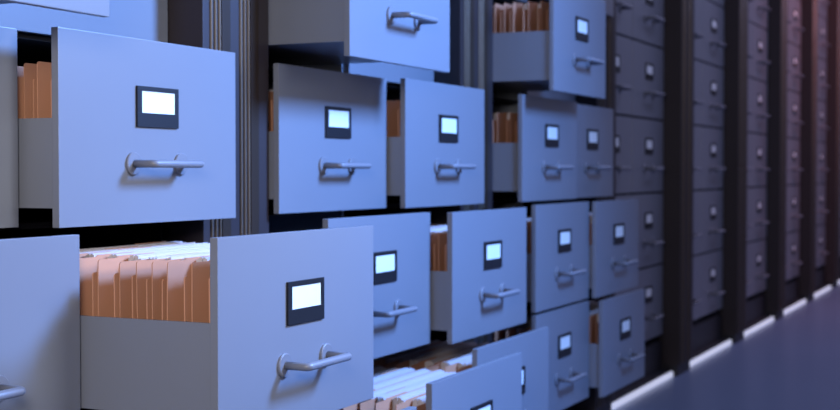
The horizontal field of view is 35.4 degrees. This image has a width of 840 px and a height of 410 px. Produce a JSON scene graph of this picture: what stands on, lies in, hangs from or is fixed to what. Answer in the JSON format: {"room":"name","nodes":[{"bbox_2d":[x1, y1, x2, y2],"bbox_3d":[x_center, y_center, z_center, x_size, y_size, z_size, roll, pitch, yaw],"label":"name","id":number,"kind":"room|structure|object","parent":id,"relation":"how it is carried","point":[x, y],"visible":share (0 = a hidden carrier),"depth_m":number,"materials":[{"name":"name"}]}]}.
{"room":"file archive room","nodes":[
{"label":"file archive room","id":0,"kind":"room"},
{"bbox_2d":[614,284,839,409],"bbox_3d":[4.239,0.712,9.078,9.000,0.050,28.000,1,2,25],"label":"floor","id":1,"kind":"structure","parent":0,"point":[791,362],"depth_m":6.01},
{"bbox_2d":[0,0,416,409],"bbox_3d":[-0.710,-0.517,2.093,1.194,2.760,0.994,1,2,25],"label":"filing cabinet","id":2,"kind":"object","parent":1,"relation":"on","point":[139,136],"visible":0.99,"depth_m":2.08,"materials":[{"name":"grey"}]},
{"bbox_2d":[17,66,23,118],"bbox_3d":[-0.550,-0.120,2.301,0.028,0.223,0.463,1,2,25],"label":"folder","id":3,"kind":"object","parent":2,"relation":"in","point":[20,69],"visible":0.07,"depth_m":2.09,"materials":[{"name":"paper"}]},
{"bbox_2d":[24,63,36,117],"bbox_3d":[-0.520,-0.121,2.291,0.023,0.225,0.463,1,2,25],"label":"folder","id":4,"kind":"object","parent":2,"relation":"in","point":[30,70],"visible":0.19,"depth_m":2.09,"materials":[{"name":"paper"}]},
{"bbox_2d":[37,61,51,117],"bbox_3d":[-0.489,-0.121,2.273,0.031,0.227,0.463,0,1,25],"label":"folder","id":5,"kind":"object","parent":2,"relation":"in","point":[44,72],"visible":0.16,"depth_m":2.08,"materials":[{"name":"paper"}]},
{"bbox_2d":[79,241,186,251],"bbox_3d":[-0.548,0.186,2.311,0.031,0.227,0.463,1,2,25],"label":"folder","id":6,"kind":"object","parent":2,"relation":"in","point":[160,242],"visible":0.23,"depth_m":2.39,"materials":[{"name":"paper"}]},
{"bbox_2d":[79,242,194,252],"bbox_3d":[-0.520,0.187,2.296,0.022,0.225,0.463,1,2,25],"label":"folder","id":7,"kind":"object","parent":2,"relation":"in","point":[107,249],"visible":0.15,"depth_m":2.32,"materials":[{"name":"paper"}]},
{"bbox_2d":[79,242,207,253],"bbox_3d":[-0.495,0.188,2.287,0.022,0.225,0.463,0,1,25],"label":"folder","id":8,"kind":"object","parent":2,"relation":"in","point":[206,242],"visible":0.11,"depth_m":2.31,"materials":[{"name":"paper"}]},
{"bbox_2d":[79,245,209,315],"bbox_3d":[-0.420,0.188,2.251,0.035,0.226,0.463,1,2,25],"label":"folder","id":9,"kind":"object","parent":2,"relation":"in","point":[88,266],"visible":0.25,"depth_m":2.07,"materials":[{"name":"paper"}]},
{"bbox_2d":[79,243,209,257],"bbox_3d":[-0.462,0.188,2.269,0.035,0.226,0.463,1,2,25],"label":"folder","id":10,"kind":"object","parent":2,"relation":"in","point":[83,255],"visible":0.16,"depth_m":2.23,"materials":[{"name":"paper"}]},
{"bbox_2d":[98,248,209,316],"bbox_3d":[-0.383,0.189,2.232,0.035,0.226,0.463,1,2,25],"label":"folder","id":11,"kind":"object","parent":2,"relation":"in","point":[108,269],"visible":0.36,"depth_m":2.05,"materials":[{"name":"paper"}]},
{"bbox_2d":[119,252,209,317],"bbox_3d":[-0.348,0.190,2.216,0.028,0.223,0.463,1,2,25],"label":"folder","id":12,"kind":"object","parent":2,"relation":"in","point":[127,269],"visible":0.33,"depth_m":2.02,"materials":[{"name":"paper"}]},
{"bbox_2d":[136,253,209,318],"bbox_3d":[-0.322,0.190,2.203,0.021,0.225,0.463,0,1,25],"label":"folder","id":13,"kind":"object","parent":2,"relation":"in","point":[143,268],"visible":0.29,"depth_m":2.00,"materials":[{"name":"paper"}]},
{"bbox_2d":[152,255,209,319],"bbox_3d":[-0.296,0.190,2.191,0.022,0.225,0.463,1,2,25],"label":"folder","id":14,"kind":"object","parent":2,"relation":"in","point":[159,268],"visible":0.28,"depth_m":1.99,"materials":[{"name":"paper"}]},
{"bbox_2d":[167,256,209,321],"bbox_3d":[-0.266,0.190,2.175,0.035,0.226,0.463,1,2,25],"label":"folder","id":15,"kind":"object","parent":2,"relation":"in","point":[179,274],"visible":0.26,"depth_m":1.99,"materials":[{"name":"paper"}]},
{"bbox_2d":[191,260,209,322],"bbox_3d":[-0.225,0.190,2.158,0.035,0.226,0.463,1,2,25],"label":"folder","id":16,"kind":"object","parent":2,"relation":"in","point":[200,271],"visible":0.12,"depth_m":1.97,"materials":[{"name":"paper"}]},
{"bbox_2d":[162,0,268,242],"bbox_3d":[-0.669,-0.534,2.754,0.684,2.760,0.236,1,2,25],"label":"post","id":17,"kind":"object","parent":1,"relation":"on","point":[239,27],"visible":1,"depth_m":2.63,"materials":[{"name":"black metal"}]},
{"bbox_2d":[268,0,548,409],"bbox_3d":[-0.221,-0.545,3.224,1.114,2.760,0.994,1,2,25],"label":"filing cabinet","id":18,"kind":"object","parent":1,"relation":"on","point":[334,66],"visible":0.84,"depth_m":3.06,"materials":[{"name":"grey"}]},
{"bbox_2d":[268,91,273,130],"bbox_3d":[-0.221,-0.136,2.958,0.028,0.223,0.463,0,1,25],"label":"folder","id":19,"kind":"object","parent":18,"relation":"in","point":[270,93],"visible":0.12,"depth_m":2.78,"materials":[{"name":"paper"}]},
{"bbox_2d":[373,365,385,372],"bbox_3d":[-0.188,0.502,2.957,0.035,0.226,0.463,0,2,25],"label":"folder","id":20,"kind":"object","parent":18,"relation":"in","point":[375,368],"visible":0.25,"depth_m":3.12,"materials":[{"name":"paper"}]},
{"bbox_2d":[373,367,396,376],"bbox_3d":[-0.151,0.504,2.943,0.028,0.223,0.463,0,2,25],"label":"folder","id":21,"kind":"object","parent":18,"relation":"in","point":[378,373],"visible":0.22,"depth_m":3.08,"materials":[{"name":"paper"}]},
{"bbox_2d":[339,368,431,409],"bbox_3d":[-0.080,0.503,2.907,0.035,0.226,0.463,1,2,25],"label":"folder","id":22,"kind":"object","parent":18,"relation":"in","point":[419,372],"visible":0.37,"depth_m":2.96,"materials":[{"name":"paper"}]},
{"bbox_2d":[386,100,399,136],"bbox_3d":[0.033,-0.149,3.390,0.035,0.226,0.463,1,2,25],"label":"folder","id":23,"kind":"object","parent":18,"relation":"in","point":[393,107],"visible":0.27,"depth_m":3.21,"materials":[{"name":"paper"}]},
{"bbox_2d":[373,368,414,383],"bbox_3d":[-0.116,0.503,2.925,0.031,0.227,0.463,1,2,25],"label":"folder","id":24,"kind":"object","parent":18,"relation":"in","point":[397,372],"visible":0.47,"depth_m":3.03,"materials":[{"name":"paper"}]},
{"bbox_2d":[343,370,447,409],"bbox_3d":[-0.043,0.504,2.890,0.035,0.226,0.463,1,2,25],"label":"folder","id":25,"kind":"object","parent":18,"relation":"in","point":[384,390],"visible":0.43,"depth_m":2.88,"materials":[{"name":"paper"}]},
{"bbox_2d":[375,386,425,409],"bbox_3d":[0.025,0.505,2.858,0.035,0.226,0.463,0,1,25],"label":"folder","id":26,"kind":"object","parent":18,"relation":"in","point":[390,403],"visible":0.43,"depth_m":2.71,"materials":[{"name":"paper"}]},
{"bbox_2d":[373,340,440,361],"bbox_3d":[-0.043,0.490,3.440,0.035,0.226,0.463,1,2,25],"label":"folder","id":27,"kind":"object","parent":18,"relation":"in","point":[432,341],"visible":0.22,"depth_m":3.43,"materials":[{"name":"paper"}]},
{"bbox_2d":[359,372,456,409],"bbox_3d":[-0.011,0.506,2.874,0.028,0.223,0.463,1,2,25],"label":"folder","id":28,"kind":"object","parent":18,"relation":"in","point":[370,404],"visible":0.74,"depth_m":2.79,"materials":[{"name":"paper"}]},
{"bbox_2d":[396,393,425,409],"bbox_3d":[0.066,0.505,2.840,0.035,0.226,0.463,1,2,25],"label":"folder","id":29,"kind":"object","parent":18,"relation":"in","point":[418,400],"visible":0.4,"depth_m":2.69,"materials":[{"name":"paper"}]},
{"bbox_2d":[373,341,454,367],"bbox_3d":[-0.007,0.490,3.424,0.031,0.227,0.463,1,2,25],"label":"folder","id":30,"kind":"object","parent":18,"relation":"in","point":[382,362],"visible":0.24,"depth_m":3.36,"materials":[{"name":"paper"}]},
{"bbox_2d":[416,403,425,409],"bbox_3d":[0.098,0.506,2.825,0.022,0.225,0.463,1,2,25],"label":"folder","id":31,"kind":"object","parent":18,"relation":"in","point":[422,406],"visible":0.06,"depth_m":2.65,"materials":[{"name":"paper"}]},
{"bbox_2d":[385,341,462,368],"bbox_3d":[0.023,0.491,3.410,0.022,0.225,0.463,1,2,25],"label":"folder","id":32,"kind":"object","parent":18,"relation":"in","point":[390,364],"visible":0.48,"depth_m":3.34,"materials":[{"name":"paper"}]},
{"bbox_2d":[395,342,476,368],"bbox_3d":[0.051,0.491,3.397,0.031,0.227,0.463,1,2,25],"label":"folder","id":33,"kind":"object","parent":18,"relation":"in","point":[405,364],"visible":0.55,"depth_m":3.36,"materials":[{"name":"paper"}]},
{"bbox_2d":[430,231,446,270],"bbox_3d":[0.125,0.173,3.353,0.022,0.225,0.463,0,2,25],"label":"folder","id":34,"kind":"object","parent":18,"relation":"in","point":[433,236],"visible":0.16,"depth_m":3.17,"materials":[{"name":"paper"}]},
{"bbox_2d":[430,228,446,231],"bbox_3d":[0.071,0.172,3.380,0.035,0.226,0.463,0,1,25],"label":"folder","id":35,"kind":"object","parent":18,"relation":"in","point":[438,229],"visible":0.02,"depth_m":3.31,"materials":[{"name":"paper"}]},
{"bbox_2d":[438,233,446,270],"bbox_3d":[0.151,0.173,3.343,0.022,0.225,0.463,1,2,25],"label":"folder","id":36,"kind":"object","parent":18,"relation":"in","point":[442,237],"visible":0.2,"depth_m":3.15,"materials":[{"name":"paper"}]},
{"bbox_2d":[427,353,471,370],"bbox_3d":[0.132,0.492,3.360,0.035,0.226,0.463,0,1,25],"label":"folder","id":37,"kind":"object","parent":18,"relation":"in","point":[441,365],"visible":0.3,"depth_m":3.22,"materials":[{"name":"paper"}]},
{"bbox_2d":[411,343,490,370],"bbox_3d":[0.092,0.492,3.377,0.035,0.226,0.463,1,2,25],"label":"folder","id":38,"kind":"object","parent":18,"relation":"in","point":[423,364],"visible":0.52,"depth_m":3.29,"materials":[{"name":"paper"}]},
{"bbox_2d":[444,358,471,372],"bbox_3d":[0.170,0.492,3.343,0.031,0.227,0.463,1,2,25],"label":"folder","id":39,"kind":"object","parent":18,"relation":"in","point":[452,368],"visible":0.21,"depth_m":3.19,"materials":[{"name":"paper"}]},
{"bbox_2d":[458,364,471,371],"bbox_3d":[0.204,0.493,3.324,0.031,0.227,0.463,0,2,25],"label":"folder","id":40,"kind":"object","parent":18,"relation":"in","point":[470,365],"visible":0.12,"depth_m":3.15,"materials":[{"name":"paper"}]},
{"bbox_2d":[429,0,492,344],"bbox_3d":[-0.144,-0.562,3.868,0.684,2.760,0.236,1,2,25],"label":"post","id":41,"kind":"object","parent":1,"relation":"on","point":[471,21],"visible":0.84,"depth_m":3.69,"materials":[{"name":"black"}]},
{"bbox_2d":[492,0,644,409],"bbox_3d":[0.221,-0.575,4.377,0.929,2.760,0.994,1,2,25],"label":"filing cabinet","id":42,"kind":"object","parent":1,"relation":"on","point":[563,152],"visible":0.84,"depth_m":4.10,"materials":[{"name":"grey"}]},
{"bbox_2d":[493,6,494,32],"bbox_3d":[0.299,-0.486,4.067,0.031,0.227,0.463,1,2,25],"label":"folder","id":43,"kind":"object","parent":42,"relation":"in","point":[493,6],"visible":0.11,"depth_m":3.86,"materials":[{"name":"paper"}]},
{"bbox_2d":[493,113,496,142],"bbox_3d":[0.299,-0.166,4.073,0.035,0.226,0.463,0,1,25],"label":"folder","id":44,"kind":"object","parent":42,"relation":"in","point":[494,114],"visible":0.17,"depth_m":3.88,"materials":[{"name":"paper"}]},
{"bbox_2d":[495,3,503,32],"bbox_3d":[0.326,-0.485,4.053,0.022,0.225,0.463,1,2,25],"label":"folder","id":45,"kind":"object","parent":42,"relation":"in","point":[499,9],"visible":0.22,"depth_m":3.86,"materials":[{"name":"paper"}]},
{"bbox_2d":[497,112,513,142],"bbox_3d":[0.340,-0.166,4.057,0.035,0.226,0.463,1,2,25],"label":"folder","id":46,"kind":"object","parent":42,"relation":"in","point":[503,119],"visible":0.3,"depth_m":3.88,"materials":[{"name":"paper"}]},
{"bbox_2d":[504,3,512,32],"bbox_3d":[0.353,-0.485,4.040,0.022,0.225,0.463,1,2,25],"label":"folder","id":47,"kind":"object","parent":42,"relation":"in","point":[508,9],"visible":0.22,"depth_m":3.85,"materials":[{"name":"paper"}]},
{"bbox_2d":[492,317,531,342],"bbox_3d":[0.300,0.475,4.092,0.028,0.223,0.463,1,2,25],"label":"folder","id":48,"kind":"object","parent":42,"relation":"in","point":[528,318],"visible":0.07,"depth_m":3.95,"materials":[{"name":"paper"}]},
{"bbox_2d":[495,320,531,341],"bbox_3d":[0.332,0.474,4.074,0.031,0.227,0.463,1,2,25],"label":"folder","id":49,"kind":"object","parent":42,"relation":"in","point":[501,334],"visible":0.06,"depth_m":3.92,"materials":[{"name":"paper"}]},
{"bbox_2d":[510,113,517,142],"bbox_3d":[0.370,-0.165,4.042,0.022,0.225,0.463,1,2,25],"label":"folder","id":50,"kind":"object","parent":42,"relation":"in","point":[513,116],"visible":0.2,"depth_m":3.85,"materials":[{"name":"paper"}]},
{"bbox_2d":[506,323,531,338],"bbox_3d":[0.365,0.474,4.058,0.031,0.227,0.463,1,2,25],"label":"folder","id":51,"kind":"object","parent":42,"relation":"in","point":[513,332],"visible":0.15,"depth_m":3.91,"materials":[{"name":"paper"}]},
{"bbox_2d":[513,2,527,31],"bbox_3d":[0.384,-0.485,4.024,0.035,0.226,0.463,0,2,25],"label":"folder","id":52,"kind":"object","parent":42,"relation":"in","point":[520,11],"visible":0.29,"depth_m":3.84,"materials":[{"name":"paper"}]},
{"bbox_2d":[519,327,531,333],"bbox_3d":[0.404,0.475,4.042,0.035,0.226,0.463,1,2,25],"label":"folder","id":53,"kind":"object","parent":42,"relation":"in","point":[527,329],"visible":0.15,"depth_m":3.89,"materials":[{"name":"paper"}]},
{"bbox_2d":[526,221,531,252],"bbox_3d":[0.407,0.156,4.034,0.028,0.223,0.463,1,2,25],"label":"folder","id":54,"kind":"object","parent":42,"relation":"in","point":[528,225],"visible":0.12,"depth_m":3.87,"materials":[{"name":"paper"}]},
{"bbox_2d":[528,1,540,31],"bbox_3d":[0.426,-0.484,4.008,0.035,0.226,0.463,0,2,25],"label":"folder","id":55,"kind":"object","parent":42,"relation":"in","point":[534,9],"visible":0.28,"depth_m":3.83,"materials":[{"name":"paper"}]},
{"bbox_2d":[541,1,548,30],"bbox_3d":[0.455,-0.484,3.992,0.022,0.225,0.463,1,2,25],"label":"folder","id":56,"kind":"object","parent":42,"relation":"in","point":[544,5],"visible":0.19,"depth_m":3.80,"materials":[{"name":"paper"}]},
{"bbox_2d":[534,300,581,314],"bbox_3d":[0.489,0.462,4.554,0.035,0.226,0.463,1,2,25],"label":"folder","id":57,"kind":"object","parent":42,"relation":"in","point":[580,300],"visible":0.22,"depth_m":4.50,"materials":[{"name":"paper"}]},
{"bbox_2d":[589,215,591,244],"bbox_3d":[0.636,0.144,4.477,0.035,0.226,0.463,1,2,25],"label":"folder","id":58,"kind":"object","parent":42,"relation":"in","point":[590,216],"visible":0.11,"depth_m":4.33,"materials":[{"name":"paper"}]},
{"bbox_2d":[589,313,598,343],"bbox_3d":[0.660,0.465,4.470,0.028,0.223,0.463,1,2,25],"label":"folder","id":59,"kind":"object","parent":42,"relation":"in","point":[593,320],"visible":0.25,"depth_m":4.28,"materials":[{"name":"paper"}]},
{"bbox_2d":[589,309,598,316],"bbox_3d":[0.631,0.465,4.487,0.028,0.223,0.463,1,2,25],"label":"folder","id":60,"kind":"object","parent":42,"relation":"in","point":[595,312],"visible":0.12,"depth_m":4.37,"materials":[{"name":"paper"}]},
{"bbox_2d":[589,306,598,312],"bbox_3d":[0.599,0.463,4.500,0.031,0.227,0.463,1,2,25],"label":"folder","id":61,"kind":"object","parent":42,"relation":"in","point":[596,307],"visible":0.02,"depth_m":4.47,"materials":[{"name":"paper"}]},
{"bbox_2d":[589,302,598,307],"bbox_3d":[0.560,0.463,4.518,0.035,0.226,0.463,1,2,25],"label":"folder","id":62,"kind":"object","parent":42,"relation":"in","point":[596,303],"visible":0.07,"depth_m":4.61,"materials":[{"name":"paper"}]},
{"bbox_2d":[571,0,615,409],"bbox_3d":[0.382,-0.590,4.982,0.684,2.760,0.236,1,2,25],"label":"post","id":63,"kind":"object","parent":1,"relation":"on","point":[593,402],"visible":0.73,"depth_m":4.85,"materials":[{"name":"black metal"}]},
{"bbox_2d":[612,0,670,402],"bbox_3d":[0.625,-0.604,5.548,0.662,2.760,0.994,1,2,25],"label":"filing cabinet","id":64,"kind":"object","parent":1,"relation":"on","point":[640,94],"visible":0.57,"depth_m":5.61,"materials":[{"name":"black metal"}]},
{"bbox_2d":[612,371,672,409],"bbox_3d":[0.917,0.768,5.445,0.012,0.022,0.990,1,2,25],"label":"light strip","id":65,"kind":"object","parent":1,"relation":"on","point":[665,377],"visible":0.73,"depth_m":5.42,"materials":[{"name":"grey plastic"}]},
{"bbox_2d":[659,0,693,375],"bbox_3d":[0.907,-0.618,6.097,0.684,2.760,0.236,1,2,25],"label":"post","id":66,"kind":"object","parent":1,"relation":"on","point":[676,337],"visible":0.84,"depth_m":5.89,"materials":[{"name":"black metal"}]},
{"bbox_2d":[690,0,728,360],"bbox_3d":[1.151,-0.632,6.662,0.662,2.760,0.994,1,2,25],"label":"filing cabinet","id":67,"kind":"object","parent":1,"relation":"on","point":[709,45],"visible":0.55,"depth_m":6.69,"materials":[{"name":"black metal"}]},
{"bbox_2d":[690,340,731,366],"bbox_3d":[1.443,0.740,6.559,0.012,0.022,0.990,1,2,25],"label":"light strip","id":68,"kind":"object","parent":1,"relation":"on","point":[725,344],"visible":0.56,"depth_m":6.56,"materials":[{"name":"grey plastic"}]},
{"bbox_2d":[719,0,747,343],"bbox_3d":[1.432,-0.646,7.211,0.684,2.760,0.236,1,2,25],"label":"post","id":69,"kind":"object","parent":1,"relation":"on","point":[733,310],"visible":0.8,"depth_m":7.00,"materials":[{"name":"black metal"}]},
{"bbox_2d":[744,0,771,331],"bbox_3d":[1.676,-0.661,7.777,0.662,2.760,0.994,1,2,25],"label":"filing cabinet","id":70,"kind":"object","parent":1,"relation":"on","point":[757,169],"visible":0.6,"depth_m":7.83,"materials":[{"name":"black metal"}]},
{"bbox_2d":[744,317,773,336],"bbox_3d":[1.968,0.711,7.674,0.012,0.022,0.990,1,2,25],"label":"light strip","id":71,"kind":"object","parent":1,"relation":"on","point":[771,319],"visible":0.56,"depth_m":7.67,"materials":[{"name":"white plastic"}]},
{"bbox_2d":[763,0,787,319],"bbox_3d":[1.958,-0.675,8.325,0.684,2.760,0.236,1,2,25],"label":"post","id":72,"kind":"object","parent":1,"relation":"on","point":[775,292],"visible":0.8,"depth_m":8.11,"materials":[{"name":"black metal"}]},
{"bbox_2d":[784,0,803,309],"bbox_3d":[2.201,-0.689,8.891,0.662,2.760,0.994,1,2,25],"label":"filing cabinet","id":73,"kind":"object","parent":1,"relation":"on","point":[794,75],"visible":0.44,"depth_m":8.97,"materials":[{"name":"black metal"}]},
{"bbox_2d":[784,299,805,313],"bbox_3d":[2.493,0.683,8.788,0.012,0.022,0.990,1,2,25],"label":"light strip","id":74,"kind":"object","parent":1,"relation":"on","point":[789,309],"visible":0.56,"depth_m":8.80,"materials":[{"name":"white plastic"}]},
{"bbox_2d":[797,0,817,301],"bbox_3d":[2.483,-0.703,9.439,0.684,2.760,0.236,1,2,25],"label":"post","id":75,"kind":"object","parent":1,"relation":"on","point":[806,278],"visible":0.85,"depth_m":9.22,"materials":[{"name":"black metal"}]},
{"bbox_2d":[814,0,830,293],"bbox_3d":[2.727,-0.717,10.005,0.662,2.760,0.994,1,2,25],"label":"filing cabinet","id":76,"kind":"object","parent":1,"relation":"on","point":[822,4],"visible":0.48,"depth_m":10.11,"materials":[{"name":"black metal"}]},
{"bbox_2d":[814,285,830,297],"bbox_3d":[3.019,0.655,9.902,0.012,0.022,0.990,1,2,25],"label":"light strip","id":77,"kind":"object","parent":1,"relation":"on","point":[828,287],"visible":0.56,"depth_m":9.93,"materials":[{"name":"white plastic"}]},
{"bbox_2d":[823,0,839,287],"bbox_3d":[3.008,-0.731,10.553,0.684,2.760,0.236,1,2,25],"label":"post","id":78,"kind":"object","parent":1,"relation":"on","point":[831,267],"visible":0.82,"depth_m":10.33,"materials":[{"name":"black metal"}]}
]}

